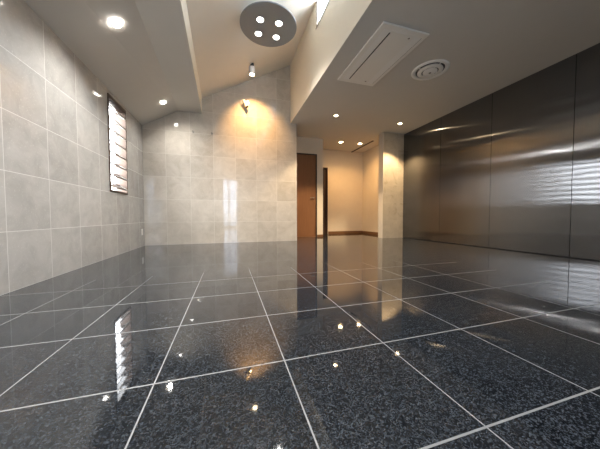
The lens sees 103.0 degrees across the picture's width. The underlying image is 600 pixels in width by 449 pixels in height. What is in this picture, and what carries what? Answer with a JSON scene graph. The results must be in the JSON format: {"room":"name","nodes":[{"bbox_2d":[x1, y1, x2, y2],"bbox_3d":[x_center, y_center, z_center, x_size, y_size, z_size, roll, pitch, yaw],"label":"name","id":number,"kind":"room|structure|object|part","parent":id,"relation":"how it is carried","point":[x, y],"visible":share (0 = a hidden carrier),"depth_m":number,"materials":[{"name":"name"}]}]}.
{"room":"empty living room","nodes":[
{"label":"empty living room","id":0,"kind":"room"},
{"bbox_2d":[0,0,144,294],"bbox_3d":[-2.137,-0.723,1.320,0.140,2.500,7.300,-1,2,-17],"label":"wall","id":1,"kind":"structure","parent":0,"point":[60,214],"depth_m":2.26,"materials":[{"name":"grey tile"}]},
{"bbox_2d":[107,93,128,194],"bbox_3d":[-2.809,-1.154,3.593,0.185,1.360,0.605,-1,2,-17],"label":"window","id":2,"kind":"structure","parent":1,"relation":"in","point":[120,134],"depth_m":3.84,"materials":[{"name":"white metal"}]},
{"bbox_2d":[24,0,177,124],"bbox_3d":[-1.685,-2.018,1.298,1.023,0.551,7.180,-1,2,-17],"label":"ceiling","id":3,"kind":"structure","parent":0,"point":[124,59],"depth_m":2.76,"materials":[{"name":"paint"}]},
{"bbox_2d":[111,20,122,28],"bbox_3d":[-1.916,-2.099,2.500,0.103,0.053,0.111,-2,2,-37],"label":"recessed light","id":4,"kind":"object","parent":3,"relation":"in","point":[117,24],"visible":1,"depth_m":2.50,"materials":[{"name":"white plastic"}]},
{"bbox_2d":[142,65,296,244],"bbox_3d":[-1.659,-1.659,5.140,3.265,4.108,0.140,-1,2,-17],"label":"wall","id":5,"kind":"structure","parent":0,"point":[238,182],"depth_m":5.11,"materials":[{"name":"grey tile"}]},
{"bbox_2d":[135,0,201,112],"bbox_3d":[-1.127,-2.408,1.452,0.447,0.456,7.194,-1,2,-18],"label":"ceiling beam","id":6,"kind":"structure","parent":5,"relation":"attached to","point":[163,21],"depth_m":3.01,"materials":[{"name":"paint"}]},
{"bbox_2d":[180,0,201,111],"bbox_3d":[-0.910,-2.402,1.517,0.006,0.440,7.183,-1,2,-18],"label":"trim","id":7,"kind":"structure","parent":5,"relation":"attached to","point":[183,2],"depth_m":3.12,"materials":[{"name":"beige paint"}]},
{"bbox_2d":[186,0,317,97],"bbox_3d":[-0.140,-3.027,1.727,2.035,1.179,7.180,-1,2,-17],"label":"ceiling","id":8,"kind":"structure","parent":0,"point":[224,55],"depth_m":3.91,"materials":[{"name":"paint"}]},
{"bbox_2d":[249,63,254,75],"bbox_3d":[-0.933,-3.016,4.633,0.108,0.214,0.108,-1,2,-17],"label":"ceiling spotlight","id":9,"kind":"object","parent":8,"relation":"attached to","point":[251,67],"visible":0.99,"depth_m":4.60,"materials":[{"name":"white plastic"}]},
{"bbox_2d":[240,1,296,46],"bbox_3d":[-0.464,-3.055,3.519,0.830,0.297,0.830,-1,2,-17],"label":"ceiling light","id":10,"kind":"object","parent":8,"relation":"attached to","point":[265,23],"visible":1,"depth_m":3.47,"materials":[{"name":"paint"}]},
{"bbox_2d":[0,233,599,448],"bbox_3d":[0.588,0.520,3.118,6.500,0.120,9.200,-1,2,-17],"label":"floor","id":11,"kind":"structure","parent":0,"point":[342,340],"depth_m":1.03,"materials":[{"name":"black tile"}]},
{"bbox_2d":[378,132,403,237],"bbox_3d":[2.463,-1.004,6.297,0.770,2.700,0.190,-1,2,-17],"label":"wall pier","id":12,"kind":"object","parent":11,"relation":"on","point":[391,145],"visible":0.71,"depth_m":6.18,"materials":[{"name":"beige tile"}]},
{"bbox_2d":[297,137,322,234],"bbox_3d":[0.084,-1.006,6.529,1.125,2.700,0.120,-1,2,-17],"label":"wall","id":13,"kind":"structure","parent":0,"point":[304,144],"depth_m":6.58,"materials":[{"name":"paint"}]},
{"bbox_2d":[297,153,316,236],"bbox_3d":[0.097,-0.791,6.529,0.745,2.270,0.142,-1,2,-17],"label":"door","id":14,"kind":"structure","parent":13,"relation":"in","point":[306,163],"depth_m":6.54,"materials":[{"name":"brown wood"}]},
{"bbox_2d":[290,0,371,122],"bbox_3d":[0.831,-2.863,2.023,0.050,1.316,7.180,-1,2,-17],"label":"wall","id":15,"kind":"structure","parent":0,"point":[317,47],"depth_m":3.74,"materials":[{"name":"beige paint"}]},
{"bbox_2d":[316,0,329,27],"bbox_3d":[0.971,-3.279,1.487,0.038,0.433,4.900,-1,2,-17],"label":"window","id":16,"kind":"structure","parent":15,"relation":"in","point":[328,0],"depth_m":3.78,"materials":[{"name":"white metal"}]},
{"bbox_2d":[323,149,362,230],"bbox_3d":[0.753,-1.049,7.736,3.100,2.700,0.150,-1,2,-17],"label":"wall","id":17,"kind":"structure","parent":0,"point":[345,168],"depth_m":7.87,"materials":[{"name":"paint"}]},
{"bbox_2d":[323,167,327,233],"bbox_3d":[0.519,-0.760,7.665,0.745,2.130,0.150,-1,2,-17],"label":"door","id":18,"kind":"structure","parent":17,"relation":"in","point":[325,170],"depth_m":7.72,"materials":[{"name":"brown wood"}]},
{"bbox_2d":[328,231,361,233],"bbox_3d":[1.514,0.256,7.923,1.243,0.075,0.012,-1,2,-17],"label":"baseboard","id":19,"kind":"structure","parent":17,"relation":"attached to","point":[329,232],"depth_m":7.88,"materials":[{"name":"brown wood"}]},
{"bbox_2d":[362,145,378,231],"bbox_3d":[2.431,-1.037,7.273,0.150,2.700,1.700,-1,2,-17],"label":"wall","id":20,"kind":"structure","parent":0,"point":[370,157],"depth_m":7.60,"materials":[{"name":"paint"}]},
{"bbox_2d":[362,231,377,234],"bbox_3d":[2.357,0.276,7.295,0.012,0.075,1.700,-1,2,-17],"label":"baseboard","id":21,"kind":"structure","parent":20,"relation":"attached to","point":[367,232],"depth_m":7.65,"materials":[{"name":"brown wood"}]},
{"bbox_2d":[291,0,599,152],"bbox_3d":[2.108,-2.317,3.478,3.313,0.120,9.200,-1,2,-17],"label":"ceiling","id":22,"kind":"structure","parent":0,"point":[489,46],"depth_m":3.21,"materials":[{"name":"paint"}]},
{"bbox_2d":[338,21,429,85],"bbox_3d":[1.048,-2.232,3.244,0.630,0.028,1.155,-1,2,-17],"label":"air conditioner","id":23,"kind":"object","parent":22,"relation":"attached to","point":[390,43],"visible":1,"depth_m":3.08,"materials":[{"name":"white plastic"}]},
{"bbox_2d":[411,59,449,79],"bbox_3d":[1.903,-2.234,3.493,0.500,0.046,0.500,-1,2,-17],"label":"ceiling vent","id":24,"kind":"object","parent":22,"relation":"in","point":[431,69],"visible":1,"depth_m":3.44,"materials":[{"name":"white plastic"}]},
{"bbox_2d":[403,43,599,260],"bbox_3d":[3.797,-0.891,2.914,0.154,2.700,7.060,-1,2,-17],"label":"wall","id":25,"kind":"structure","parent":0,"point":[516,167],"depth_m":3.78,"materials":[{"name":"metal"}]},
{"bbox_3d":[2.882,-0.989,5.723,0.012,2.684,1.134,-1,2,-17],"label":"steel panel","id":26,"kind":"part","parent":25,"relation":"part of","materials":[{"name":"silver metal"}]},
{"bbox_3d":[3.195,-0.954,4.678,0.012,2.684,1.036,-1,2,-17],"label":"steel panel","id":27,"kind":"part","parent":25,"relation":"part of","materials":[{"name":"silver metal"}]},
{"bbox_3d":[3.493,-0.921,3.680,0.012,2.684,1.037,-1,2,-17],"label":"steel panel","id":28,"kind":"part","parent":25,"relation":"part of","materials":[{"name":"silver metal"}]},
{"bbox_3d":[3.792,-0.888,2.683,0.012,2.684,1.034,-1,2,-17],"label":"steel panel","id":29,"kind":"part","parent":25,"relation":"part of","materials":[{"name":"silver metal"}]}
]}

